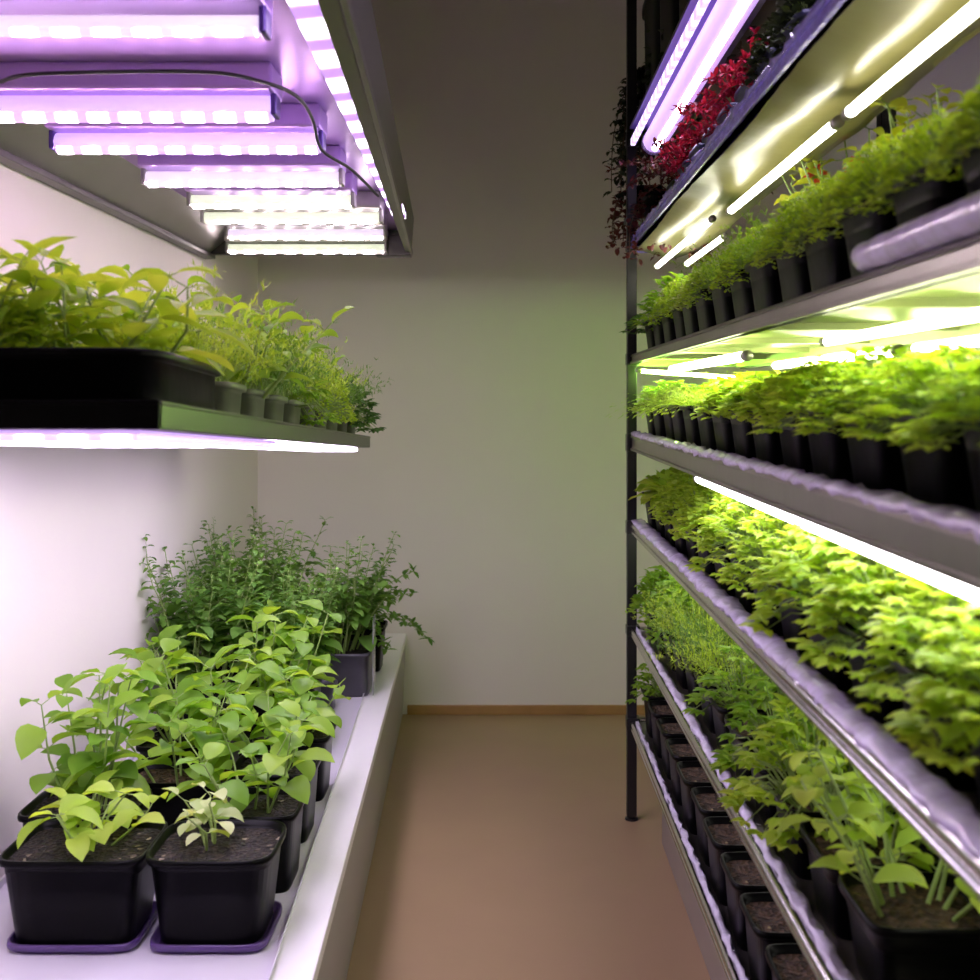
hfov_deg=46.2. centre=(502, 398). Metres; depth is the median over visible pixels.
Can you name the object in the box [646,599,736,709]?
potted plant
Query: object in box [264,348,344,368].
potted herb
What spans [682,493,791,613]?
potted plant
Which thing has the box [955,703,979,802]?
pot
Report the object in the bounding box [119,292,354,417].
potted herb
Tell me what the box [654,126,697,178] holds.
plant
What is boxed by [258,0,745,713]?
wall
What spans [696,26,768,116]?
plant
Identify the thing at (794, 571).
potted plant
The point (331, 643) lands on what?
potted herb
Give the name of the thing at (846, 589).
potted plant
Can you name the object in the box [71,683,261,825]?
potted plant
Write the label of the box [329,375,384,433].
potted herb
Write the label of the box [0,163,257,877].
wall
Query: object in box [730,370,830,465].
potted plant
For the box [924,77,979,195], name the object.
potted plant
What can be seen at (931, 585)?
potted plant
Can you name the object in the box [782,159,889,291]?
potted plant
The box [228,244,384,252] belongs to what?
diffuser
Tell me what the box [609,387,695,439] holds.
potted plant
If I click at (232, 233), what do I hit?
diffuser
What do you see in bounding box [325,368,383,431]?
potted herb
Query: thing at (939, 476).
pot
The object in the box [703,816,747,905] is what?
pot
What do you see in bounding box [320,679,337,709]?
plant pot
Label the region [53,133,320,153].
diffuser
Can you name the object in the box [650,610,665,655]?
pot
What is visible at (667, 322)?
pot
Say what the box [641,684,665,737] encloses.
pot
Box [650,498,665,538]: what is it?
pot
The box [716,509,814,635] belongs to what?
potted plant
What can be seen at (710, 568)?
pot
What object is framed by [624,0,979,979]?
rack
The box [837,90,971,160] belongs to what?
potted plant
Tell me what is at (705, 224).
tube light
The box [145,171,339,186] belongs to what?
diffuser
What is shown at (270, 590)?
potted herb
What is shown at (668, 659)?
pot
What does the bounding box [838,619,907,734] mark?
pot
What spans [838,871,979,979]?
pot
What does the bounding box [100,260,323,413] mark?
potted herb
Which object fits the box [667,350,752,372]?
tube light
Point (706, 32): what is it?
tube light
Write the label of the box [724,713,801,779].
pot
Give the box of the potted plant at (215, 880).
[146,781,286,944]
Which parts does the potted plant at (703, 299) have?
stem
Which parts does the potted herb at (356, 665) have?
stem, stem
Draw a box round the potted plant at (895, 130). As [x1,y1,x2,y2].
[881,82,977,161]
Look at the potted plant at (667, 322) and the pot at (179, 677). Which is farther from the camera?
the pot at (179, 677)
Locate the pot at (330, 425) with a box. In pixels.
[326,420,337,430]
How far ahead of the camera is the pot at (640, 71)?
3.88 m
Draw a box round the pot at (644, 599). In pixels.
[643,597,655,641]
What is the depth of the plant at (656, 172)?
3.51 m
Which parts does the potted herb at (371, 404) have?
stem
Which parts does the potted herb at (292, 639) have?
stem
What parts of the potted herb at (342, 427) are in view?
stem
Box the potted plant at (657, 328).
[632,272,687,345]
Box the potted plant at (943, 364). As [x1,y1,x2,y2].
[919,345,975,398]
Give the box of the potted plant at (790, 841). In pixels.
[716,692,896,879]
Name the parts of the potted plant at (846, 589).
stem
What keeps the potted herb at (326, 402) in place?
on the wall shelf
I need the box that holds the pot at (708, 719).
[694,668,759,733]
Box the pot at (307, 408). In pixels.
[300,405,315,426]
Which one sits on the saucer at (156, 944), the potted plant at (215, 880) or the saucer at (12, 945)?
the potted plant at (215, 880)
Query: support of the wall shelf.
attached to the wall at (75, 523)
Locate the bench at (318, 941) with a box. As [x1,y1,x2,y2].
[0,633,405,979]
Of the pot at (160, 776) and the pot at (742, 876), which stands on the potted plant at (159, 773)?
the pot at (160, 776)
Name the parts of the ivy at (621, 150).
stem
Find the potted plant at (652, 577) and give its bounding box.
[626,565,680,641]
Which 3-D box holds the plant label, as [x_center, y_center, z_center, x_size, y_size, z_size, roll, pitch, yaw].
[-0.452,0.896,4.030,0.003,0.270,0.060,0,0,0]
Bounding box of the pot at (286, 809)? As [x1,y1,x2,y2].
[212,787,304,893]
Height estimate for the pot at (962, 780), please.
0.115 m
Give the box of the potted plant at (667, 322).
[648,277,687,342]
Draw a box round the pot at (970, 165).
[951,136,979,195]
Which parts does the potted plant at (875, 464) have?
stem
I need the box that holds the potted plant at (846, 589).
[784,546,979,734]
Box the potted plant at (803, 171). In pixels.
[774,127,901,218]
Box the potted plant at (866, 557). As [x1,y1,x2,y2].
[862,556,979,620]
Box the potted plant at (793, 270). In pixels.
[749,180,835,301]
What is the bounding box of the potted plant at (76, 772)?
[15,662,166,826]
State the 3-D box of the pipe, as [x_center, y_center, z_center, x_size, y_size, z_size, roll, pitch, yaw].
[0.430,-0.168,1.110,0.038,0.037,0.500,0,0,0]
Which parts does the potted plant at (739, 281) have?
stem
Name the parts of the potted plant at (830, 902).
stem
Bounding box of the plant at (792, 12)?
[765,0,816,56]
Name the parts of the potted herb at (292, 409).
stem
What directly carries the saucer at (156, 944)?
on the bench top at (141, 962)
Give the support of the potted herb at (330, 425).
on the wall shelf
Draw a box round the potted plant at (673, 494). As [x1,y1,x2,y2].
[651,473,697,556]
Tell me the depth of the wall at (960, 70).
2.97 m
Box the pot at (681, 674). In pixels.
[669,634,731,689]
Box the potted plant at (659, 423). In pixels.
[642,383,701,436]
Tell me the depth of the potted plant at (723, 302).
2.47 m
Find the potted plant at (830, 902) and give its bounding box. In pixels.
[780,737,939,940]
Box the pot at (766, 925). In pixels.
[739,892,796,979]
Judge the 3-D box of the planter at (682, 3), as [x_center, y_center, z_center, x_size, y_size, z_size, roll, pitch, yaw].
[0.595,-1.052,2.900,0.309,0.478,0.339,0,0,0]
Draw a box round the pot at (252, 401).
[240,389,268,417]
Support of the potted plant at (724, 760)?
on the rack
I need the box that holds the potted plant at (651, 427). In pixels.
[629,380,695,434]
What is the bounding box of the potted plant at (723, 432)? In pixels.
[690,371,772,452]
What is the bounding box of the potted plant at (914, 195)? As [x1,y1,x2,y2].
[862,105,979,259]
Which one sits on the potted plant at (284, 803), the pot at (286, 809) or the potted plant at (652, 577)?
the pot at (286, 809)
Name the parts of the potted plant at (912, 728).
stem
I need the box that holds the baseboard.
[407,705,644,714]
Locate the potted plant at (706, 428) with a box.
[646,370,761,449]
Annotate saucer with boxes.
[7,900,157,953]
[150,900,281,953]
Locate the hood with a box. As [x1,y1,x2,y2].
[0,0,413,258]
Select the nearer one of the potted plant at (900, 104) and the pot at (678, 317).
the potted plant at (900, 104)
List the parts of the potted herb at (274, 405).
stem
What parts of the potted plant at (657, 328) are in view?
stem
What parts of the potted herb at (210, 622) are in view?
stem, stem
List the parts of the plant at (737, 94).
stem, pot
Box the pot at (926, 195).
[885,162,966,259]
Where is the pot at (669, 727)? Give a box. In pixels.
[656,717,685,779]
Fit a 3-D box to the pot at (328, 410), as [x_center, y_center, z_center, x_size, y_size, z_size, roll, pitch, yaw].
[-0.545,0.069,3.087,0.150,0.085,0.150,0,-3,0]
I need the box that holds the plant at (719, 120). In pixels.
[670,71,737,138]
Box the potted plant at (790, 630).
[741,527,872,660]
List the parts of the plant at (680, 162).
stem, pot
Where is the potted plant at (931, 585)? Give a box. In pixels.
[910,585,979,642]
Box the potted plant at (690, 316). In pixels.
[670,269,709,334]
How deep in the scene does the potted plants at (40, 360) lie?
1.65 m
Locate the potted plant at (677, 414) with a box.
[618,382,697,442]
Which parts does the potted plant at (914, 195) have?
stem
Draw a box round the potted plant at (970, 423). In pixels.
[887,351,979,511]
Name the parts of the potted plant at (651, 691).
stem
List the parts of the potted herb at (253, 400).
stem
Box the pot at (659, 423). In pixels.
[650,404,665,436]
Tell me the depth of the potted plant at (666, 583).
3.48 m
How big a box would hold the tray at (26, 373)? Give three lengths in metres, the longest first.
0.479 x 0.420 x 0.100 m
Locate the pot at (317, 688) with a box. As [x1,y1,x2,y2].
[254,672,324,699]
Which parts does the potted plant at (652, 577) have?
stem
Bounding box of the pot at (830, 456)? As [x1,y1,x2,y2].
[799,410,853,483]
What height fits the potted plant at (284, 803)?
0.360 m
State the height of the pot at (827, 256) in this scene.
0.115 m
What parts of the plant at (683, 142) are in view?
pot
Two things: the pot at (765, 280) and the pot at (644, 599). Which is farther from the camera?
the pot at (644, 599)
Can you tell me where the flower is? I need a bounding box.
[803,164,828,199]
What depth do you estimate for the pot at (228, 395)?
2.01 m
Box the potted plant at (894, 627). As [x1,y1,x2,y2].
[844,571,979,791]
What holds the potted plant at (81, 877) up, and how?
on the saucer at (12, 945)
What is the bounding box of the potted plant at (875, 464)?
[792,350,976,494]
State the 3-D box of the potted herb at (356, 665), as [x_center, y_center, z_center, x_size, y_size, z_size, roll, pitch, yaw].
[-0.598,0.747,4.079,0.437,0.569,0.412,0,0,34]
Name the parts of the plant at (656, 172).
stem, pot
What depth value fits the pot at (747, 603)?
2.26 m
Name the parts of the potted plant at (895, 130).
stem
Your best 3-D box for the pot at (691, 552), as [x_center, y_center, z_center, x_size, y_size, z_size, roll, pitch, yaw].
[0.541,0.362,2.902,0.172,0.115,0.178,0,0,0]
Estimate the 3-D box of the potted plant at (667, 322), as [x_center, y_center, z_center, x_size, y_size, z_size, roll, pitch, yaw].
[0.539,-0.243,3.297,0.245,0.213,0.251,0,0,5]
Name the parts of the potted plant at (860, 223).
stem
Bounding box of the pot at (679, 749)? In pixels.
[665,738,697,805]
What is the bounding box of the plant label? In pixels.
[373,615,374,695]
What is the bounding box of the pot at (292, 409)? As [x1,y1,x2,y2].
[283,400,303,423]
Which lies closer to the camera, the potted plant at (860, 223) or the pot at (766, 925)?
the potted plant at (860, 223)
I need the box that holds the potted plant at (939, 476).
[835,343,979,510]
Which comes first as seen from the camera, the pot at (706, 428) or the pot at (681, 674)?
the pot at (706, 428)
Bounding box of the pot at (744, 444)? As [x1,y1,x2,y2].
[728,409,756,458]
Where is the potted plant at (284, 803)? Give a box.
[159,700,334,893]
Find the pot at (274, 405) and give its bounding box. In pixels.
[264,395,287,420]
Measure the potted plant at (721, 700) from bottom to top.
0.240 m
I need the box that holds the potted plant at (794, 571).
[738,523,937,693]
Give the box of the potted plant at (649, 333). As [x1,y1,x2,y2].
[621,294,663,348]
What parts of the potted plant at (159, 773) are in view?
stem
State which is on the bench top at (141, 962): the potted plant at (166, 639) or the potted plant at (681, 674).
the potted plant at (166, 639)
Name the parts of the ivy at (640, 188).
stem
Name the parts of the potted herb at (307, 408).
stem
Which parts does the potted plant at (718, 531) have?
stem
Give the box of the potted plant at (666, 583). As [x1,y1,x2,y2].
[637,576,709,655]
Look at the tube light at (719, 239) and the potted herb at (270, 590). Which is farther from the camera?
the potted herb at (270, 590)
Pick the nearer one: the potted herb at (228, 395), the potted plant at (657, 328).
the potted herb at (228, 395)
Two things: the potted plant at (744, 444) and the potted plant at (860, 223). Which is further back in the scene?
the potted plant at (744, 444)
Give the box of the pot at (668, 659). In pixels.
[663,622,711,671]
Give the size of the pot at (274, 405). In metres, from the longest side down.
0.150 x 0.150 x 0.085 m
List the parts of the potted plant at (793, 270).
stem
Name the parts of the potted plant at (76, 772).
stem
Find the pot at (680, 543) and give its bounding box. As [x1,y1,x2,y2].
[668,509,687,556]
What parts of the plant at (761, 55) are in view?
pot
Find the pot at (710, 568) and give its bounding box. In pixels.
[692,525,716,579]
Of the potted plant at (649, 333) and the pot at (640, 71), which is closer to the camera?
the potted plant at (649, 333)
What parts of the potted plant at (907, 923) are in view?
stem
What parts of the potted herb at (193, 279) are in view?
stem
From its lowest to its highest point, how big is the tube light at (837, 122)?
0.020 m
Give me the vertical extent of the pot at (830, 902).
0.115 m
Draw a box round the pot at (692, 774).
[676,761,711,834]
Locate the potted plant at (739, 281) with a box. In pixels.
[709,223,776,317]
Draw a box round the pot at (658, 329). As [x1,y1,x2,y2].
[649,315,664,345]
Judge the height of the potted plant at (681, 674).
0.302 m
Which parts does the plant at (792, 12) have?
stem, pot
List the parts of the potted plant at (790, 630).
stem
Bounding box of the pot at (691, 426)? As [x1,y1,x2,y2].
[679,405,701,445]
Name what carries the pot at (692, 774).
on the rack
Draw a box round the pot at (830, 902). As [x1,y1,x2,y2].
[799,820,939,940]
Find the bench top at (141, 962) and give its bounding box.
[0,693,363,979]
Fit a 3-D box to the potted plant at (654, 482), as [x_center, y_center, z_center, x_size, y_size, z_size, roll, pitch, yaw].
[0.540,0.309,3.500,0.262,0.222,0.294,0,0,0]
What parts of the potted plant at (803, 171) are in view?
stem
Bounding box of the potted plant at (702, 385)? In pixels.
[698,381,715,396]
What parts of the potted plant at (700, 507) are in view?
stem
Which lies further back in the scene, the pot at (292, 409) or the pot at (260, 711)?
the pot at (260, 711)
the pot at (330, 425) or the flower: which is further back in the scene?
the pot at (330, 425)
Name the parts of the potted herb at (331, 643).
stem, stem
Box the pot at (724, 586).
[712,540,738,596]
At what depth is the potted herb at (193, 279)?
2.01 m
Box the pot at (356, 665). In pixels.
[324,641,372,696]
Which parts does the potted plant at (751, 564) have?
stem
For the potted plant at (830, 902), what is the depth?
1.68 m
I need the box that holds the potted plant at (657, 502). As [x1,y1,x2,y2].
[648,471,692,546]
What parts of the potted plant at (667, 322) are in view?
stem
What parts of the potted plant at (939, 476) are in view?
stem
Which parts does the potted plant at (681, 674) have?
stem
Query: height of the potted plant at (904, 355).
0.213 m
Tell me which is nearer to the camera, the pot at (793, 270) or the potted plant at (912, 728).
the potted plant at (912, 728)
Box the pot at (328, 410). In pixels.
[314,408,329,428]
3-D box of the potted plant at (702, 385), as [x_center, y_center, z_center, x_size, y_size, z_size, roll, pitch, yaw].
[0.700,0.036,3.702,0.263,0.191,0.271,0,0,21]
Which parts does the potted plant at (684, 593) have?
stem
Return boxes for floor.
[346,714,710,979]
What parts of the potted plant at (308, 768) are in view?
stem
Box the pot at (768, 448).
[747,408,783,465]
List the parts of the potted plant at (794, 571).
stem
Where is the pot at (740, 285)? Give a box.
[726,269,754,317]
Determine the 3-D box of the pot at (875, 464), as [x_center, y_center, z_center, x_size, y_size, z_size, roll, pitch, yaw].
[0.539,0.074,1.501,0.172,0.115,0.178,0,0,0]
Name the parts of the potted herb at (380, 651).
stem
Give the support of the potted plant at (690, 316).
on the rack
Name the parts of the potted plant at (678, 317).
stem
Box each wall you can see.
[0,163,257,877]
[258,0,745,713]
[746,32,979,378]
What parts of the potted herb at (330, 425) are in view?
stem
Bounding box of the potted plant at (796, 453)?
[746,357,874,472]
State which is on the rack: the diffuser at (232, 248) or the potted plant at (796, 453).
the potted plant at (796, 453)
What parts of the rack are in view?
post, rail, plinth panel, rail, post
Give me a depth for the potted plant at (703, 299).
2.67 m
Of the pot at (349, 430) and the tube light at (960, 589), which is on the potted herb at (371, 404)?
the pot at (349, 430)
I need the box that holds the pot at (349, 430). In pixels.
[347,417,356,433]
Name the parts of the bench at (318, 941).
panel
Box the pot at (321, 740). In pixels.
[252,720,335,801]
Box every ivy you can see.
[602,62,690,225]
[605,184,675,260]
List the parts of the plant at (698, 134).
stem, pot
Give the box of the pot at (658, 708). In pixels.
[648,700,674,757]
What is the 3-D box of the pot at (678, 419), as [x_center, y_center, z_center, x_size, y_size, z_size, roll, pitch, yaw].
[0.537,0.074,3.097,0.172,0.115,0.178,0,0,0]
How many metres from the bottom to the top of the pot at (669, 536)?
0.115 m
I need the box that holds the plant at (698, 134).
[673,80,740,144]
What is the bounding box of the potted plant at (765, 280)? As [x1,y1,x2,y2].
[707,200,790,311]
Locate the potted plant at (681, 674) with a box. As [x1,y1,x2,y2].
[625,585,731,689]
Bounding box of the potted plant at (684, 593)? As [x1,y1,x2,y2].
[644,583,716,671]
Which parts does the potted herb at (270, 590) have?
stem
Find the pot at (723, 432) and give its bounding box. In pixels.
[708,406,734,452]
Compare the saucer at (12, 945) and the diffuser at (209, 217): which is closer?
the saucer at (12, 945)
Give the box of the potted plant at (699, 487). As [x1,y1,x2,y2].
[667,476,710,564]
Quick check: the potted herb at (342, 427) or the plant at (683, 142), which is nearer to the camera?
the plant at (683, 142)
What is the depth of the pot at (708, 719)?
2.67 m
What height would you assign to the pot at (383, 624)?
0.165 m
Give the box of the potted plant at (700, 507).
[672,487,742,579]
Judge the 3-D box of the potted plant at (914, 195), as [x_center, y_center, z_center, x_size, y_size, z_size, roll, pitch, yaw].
[0.538,-0.236,1.303,0.251,0.200,0.246,0,0,37]
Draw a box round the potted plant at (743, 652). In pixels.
[726,652,766,687]
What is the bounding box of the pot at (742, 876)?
[720,852,768,951]
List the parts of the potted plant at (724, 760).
stem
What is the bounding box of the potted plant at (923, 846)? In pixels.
[887,806,958,876]
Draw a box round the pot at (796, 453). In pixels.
[772,409,813,472]
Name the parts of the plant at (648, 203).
pot, stem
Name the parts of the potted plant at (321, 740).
stem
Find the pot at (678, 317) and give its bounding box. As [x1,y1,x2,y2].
[669,306,685,338]
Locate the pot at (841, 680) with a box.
[799,597,889,693]
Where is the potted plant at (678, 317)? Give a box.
[659,273,697,338]
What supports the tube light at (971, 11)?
attached to the rack
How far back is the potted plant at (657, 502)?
3.28 m
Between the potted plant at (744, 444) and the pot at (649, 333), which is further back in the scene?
the pot at (649, 333)
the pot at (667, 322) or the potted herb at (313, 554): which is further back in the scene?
the potted herb at (313, 554)
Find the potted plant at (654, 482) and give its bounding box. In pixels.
[637,467,682,538]
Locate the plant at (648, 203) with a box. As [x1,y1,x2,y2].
[621,191,712,268]
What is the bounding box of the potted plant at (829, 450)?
[746,343,939,483]
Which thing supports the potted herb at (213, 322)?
on the wall shelf
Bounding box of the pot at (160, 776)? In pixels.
[138,762,239,825]
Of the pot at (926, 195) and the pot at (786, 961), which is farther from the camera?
the pot at (786, 961)
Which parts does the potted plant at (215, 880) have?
stem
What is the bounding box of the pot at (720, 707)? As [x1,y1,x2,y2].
[707,689,784,758]
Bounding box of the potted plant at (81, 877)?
[0,769,168,944]
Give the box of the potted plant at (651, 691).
[625,663,665,737]
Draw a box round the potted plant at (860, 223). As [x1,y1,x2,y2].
[812,129,946,277]
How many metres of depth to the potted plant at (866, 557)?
1.70 m
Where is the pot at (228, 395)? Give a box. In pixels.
[215,381,246,413]
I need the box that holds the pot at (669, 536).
[662,505,675,546]
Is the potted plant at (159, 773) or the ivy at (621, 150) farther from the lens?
the ivy at (621, 150)
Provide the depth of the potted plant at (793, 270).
1.88 m
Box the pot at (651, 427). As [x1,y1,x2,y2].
[643,404,655,434]
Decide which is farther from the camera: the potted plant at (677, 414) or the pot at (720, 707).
the potted plant at (677, 414)
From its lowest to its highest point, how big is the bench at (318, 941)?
0.364 m
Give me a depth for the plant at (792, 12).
2.03 m
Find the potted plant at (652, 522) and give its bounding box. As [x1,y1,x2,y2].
[629,469,665,530]
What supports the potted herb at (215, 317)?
on the wall shelf
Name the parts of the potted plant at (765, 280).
stem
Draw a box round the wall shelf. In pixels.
[0,400,369,451]
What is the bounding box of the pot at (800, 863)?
[768,777,892,879]
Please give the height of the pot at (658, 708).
0.135 m
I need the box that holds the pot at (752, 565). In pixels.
[746,559,782,635]
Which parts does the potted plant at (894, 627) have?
stem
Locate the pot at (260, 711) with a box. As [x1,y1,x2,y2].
[222,690,312,755]
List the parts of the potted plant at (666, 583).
stem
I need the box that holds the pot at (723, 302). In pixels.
[708,281,734,324]
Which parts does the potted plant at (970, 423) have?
stem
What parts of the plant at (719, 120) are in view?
stem, pot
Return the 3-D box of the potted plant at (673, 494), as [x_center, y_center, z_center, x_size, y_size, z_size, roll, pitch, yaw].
[0.534,0.299,3.100,0.280,0.241,0.267,0,0,3]
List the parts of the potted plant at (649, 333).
stem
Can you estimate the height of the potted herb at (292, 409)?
0.307 m
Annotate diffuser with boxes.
[0,15,260,35]
[0,96,274,121]
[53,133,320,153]
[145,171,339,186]
[191,195,351,207]
[204,212,379,223]
[228,229,383,238]
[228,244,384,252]
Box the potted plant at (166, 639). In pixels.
[109,625,271,761]
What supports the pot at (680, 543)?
on the potted plant at (673, 494)
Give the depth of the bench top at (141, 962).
2.12 m
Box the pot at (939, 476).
[888,413,975,510]
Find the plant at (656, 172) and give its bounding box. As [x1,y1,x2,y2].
[606,137,775,210]
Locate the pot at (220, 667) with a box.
[215,644,256,686]
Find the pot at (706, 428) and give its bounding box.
[693,406,716,449]
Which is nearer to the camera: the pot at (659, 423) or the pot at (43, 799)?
the pot at (43, 799)
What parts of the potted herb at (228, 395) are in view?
stem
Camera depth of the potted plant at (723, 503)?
2.49 m
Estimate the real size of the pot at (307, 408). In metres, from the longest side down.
0.150 x 0.150 x 0.085 m
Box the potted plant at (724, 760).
[708,674,848,829]
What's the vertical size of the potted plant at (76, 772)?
0.480 m
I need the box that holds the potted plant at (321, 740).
[252,660,350,801]
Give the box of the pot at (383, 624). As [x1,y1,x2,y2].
[329,620,387,671]
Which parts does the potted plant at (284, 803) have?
stem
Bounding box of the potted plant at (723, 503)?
[691,495,774,596]
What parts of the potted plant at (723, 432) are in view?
stem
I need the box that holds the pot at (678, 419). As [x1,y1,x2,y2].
[668,405,686,442]
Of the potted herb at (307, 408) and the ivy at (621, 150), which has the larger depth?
the ivy at (621, 150)
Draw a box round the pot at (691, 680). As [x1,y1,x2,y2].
[680,650,736,709]
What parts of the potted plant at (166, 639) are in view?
stem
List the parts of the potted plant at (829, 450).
stem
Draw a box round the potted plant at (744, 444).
[710,376,810,458]
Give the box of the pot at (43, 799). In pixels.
[17,787,152,826]
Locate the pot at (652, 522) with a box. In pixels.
[642,492,656,530]
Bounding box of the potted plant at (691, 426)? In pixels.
[664,371,734,445]
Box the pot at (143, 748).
[136,727,243,761]
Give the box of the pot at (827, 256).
[799,220,850,291]
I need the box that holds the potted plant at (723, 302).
[667,224,743,324]
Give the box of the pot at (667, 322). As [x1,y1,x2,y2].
[659,312,675,342]
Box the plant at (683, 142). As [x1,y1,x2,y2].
[662,98,710,163]
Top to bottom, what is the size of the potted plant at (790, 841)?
0.282 m
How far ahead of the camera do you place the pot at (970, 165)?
1.13 m
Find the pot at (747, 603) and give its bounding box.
[725,546,764,613]
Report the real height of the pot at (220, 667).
0.165 m
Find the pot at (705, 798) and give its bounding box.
[690,786,727,866]
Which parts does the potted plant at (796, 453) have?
stem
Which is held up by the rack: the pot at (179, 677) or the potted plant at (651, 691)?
the potted plant at (651, 691)
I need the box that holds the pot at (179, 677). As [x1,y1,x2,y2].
[166,669,236,722]
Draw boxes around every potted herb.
[0,253,210,346]
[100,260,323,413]
[111,307,203,362]
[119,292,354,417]
[139,526,278,722]
[149,284,255,376]
[183,520,311,686]
[185,295,344,420]
[189,317,239,349]
[194,317,269,383]
[205,557,344,699]
[210,506,333,605]
[215,599,341,755]
[223,307,341,425]
[254,324,370,426]
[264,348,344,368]
[268,531,400,696]
[278,561,434,671]
[290,346,358,428]
[305,336,393,430]
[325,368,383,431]
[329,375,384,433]
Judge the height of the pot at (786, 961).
0.135 m
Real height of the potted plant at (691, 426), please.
0.204 m
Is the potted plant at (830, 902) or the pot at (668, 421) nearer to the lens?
the potted plant at (830, 902)
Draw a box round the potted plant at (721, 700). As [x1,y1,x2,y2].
[681,645,784,758]
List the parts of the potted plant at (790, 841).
stem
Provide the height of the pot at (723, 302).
0.115 m
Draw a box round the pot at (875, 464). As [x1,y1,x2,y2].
[838,411,926,494]
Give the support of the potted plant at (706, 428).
on the rack
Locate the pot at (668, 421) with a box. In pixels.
[660,405,674,439]
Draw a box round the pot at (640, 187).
[637,185,661,210]
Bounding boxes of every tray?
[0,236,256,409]
[0,347,219,409]
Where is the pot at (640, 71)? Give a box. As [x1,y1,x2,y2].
[637,67,644,94]
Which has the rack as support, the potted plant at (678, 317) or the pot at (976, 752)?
the potted plant at (678, 317)
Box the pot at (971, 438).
[954,415,979,511]
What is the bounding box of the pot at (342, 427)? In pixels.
[337,415,346,431]
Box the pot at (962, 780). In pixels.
[889,653,979,791]
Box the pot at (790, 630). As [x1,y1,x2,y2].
[771,578,827,660]
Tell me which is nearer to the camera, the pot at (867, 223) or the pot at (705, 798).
the pot at (867, 223)
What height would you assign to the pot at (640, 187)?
0.100 m
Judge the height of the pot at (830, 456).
0.115 m
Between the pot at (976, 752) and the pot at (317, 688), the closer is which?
the pot at (976, 752)
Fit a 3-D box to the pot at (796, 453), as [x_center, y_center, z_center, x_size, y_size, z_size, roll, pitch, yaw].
[0.542,0.074,1.899,0.172,0.115,0.178,0,0,0]
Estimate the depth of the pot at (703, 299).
2.64 m
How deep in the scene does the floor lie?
3.46 m
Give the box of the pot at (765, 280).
[744,257,782,311]
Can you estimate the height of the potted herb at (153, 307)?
0.272 m
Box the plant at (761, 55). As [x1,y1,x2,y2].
[742,0,786,85]
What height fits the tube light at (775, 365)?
0.023 m
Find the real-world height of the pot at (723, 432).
0.115 m
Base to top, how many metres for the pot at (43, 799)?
0.165 m
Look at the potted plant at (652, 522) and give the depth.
3.67 m
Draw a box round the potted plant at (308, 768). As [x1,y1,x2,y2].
[200,678,336,843]
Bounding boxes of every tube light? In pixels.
[630,0,765,154]
[635,368,740,377]
[654,215,716,269]
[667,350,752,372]
[683,232,727,266]
[693,476,979,603]
[725,115,844,215]
[770,344,905,369]
[819,309,979,346]
[840,0,979,120]
[906,335,979,351]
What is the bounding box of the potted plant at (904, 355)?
[891,351,958,368]
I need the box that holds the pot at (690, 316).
[682,298,699,334]
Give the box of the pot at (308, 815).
[229,751,320,843]
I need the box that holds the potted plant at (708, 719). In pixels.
[645,607,762,733]
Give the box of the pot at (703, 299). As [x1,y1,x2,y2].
[691,288,715,330]
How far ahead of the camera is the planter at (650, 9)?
3.57 m
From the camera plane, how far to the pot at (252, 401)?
2.22 m
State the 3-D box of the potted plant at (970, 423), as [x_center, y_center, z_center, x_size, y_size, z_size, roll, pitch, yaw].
[0.535,0.033,1.097,0.334,0.198,0.315,0,0,-6]
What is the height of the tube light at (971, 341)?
0.018 m
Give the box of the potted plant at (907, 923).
[777,729,979,979]
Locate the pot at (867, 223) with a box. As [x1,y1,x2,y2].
[836,198,902,277]
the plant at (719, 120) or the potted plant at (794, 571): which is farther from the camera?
the plant at (719, 120)
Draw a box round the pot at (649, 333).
[642,320,654,348]
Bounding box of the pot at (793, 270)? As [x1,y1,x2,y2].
[772,241,811,301]
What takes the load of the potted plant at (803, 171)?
on the rack
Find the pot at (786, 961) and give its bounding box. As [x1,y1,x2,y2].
[765,943,816,979]
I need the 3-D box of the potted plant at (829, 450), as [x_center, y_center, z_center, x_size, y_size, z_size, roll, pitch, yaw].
[0.530,0.024,1.702,0.334,0.215,0.348,0,0,0]
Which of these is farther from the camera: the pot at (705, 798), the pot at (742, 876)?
the pot at (705, 798)
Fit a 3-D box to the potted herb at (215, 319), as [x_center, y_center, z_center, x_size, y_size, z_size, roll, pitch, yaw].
[-0.786,-0.056,2.683,0.297,0.299,0.446,0,0,-19]
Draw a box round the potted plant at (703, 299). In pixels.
[676,247,742,330]
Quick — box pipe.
[851,191,979,271]
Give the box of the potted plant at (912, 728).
[880,597,979,802]
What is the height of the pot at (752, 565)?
0.115 m
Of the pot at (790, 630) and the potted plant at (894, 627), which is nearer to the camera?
the potted plant at (894, 627)
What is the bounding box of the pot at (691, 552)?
[684,522,698,564]
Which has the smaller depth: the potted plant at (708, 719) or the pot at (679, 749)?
the potted plant at (708, 719)

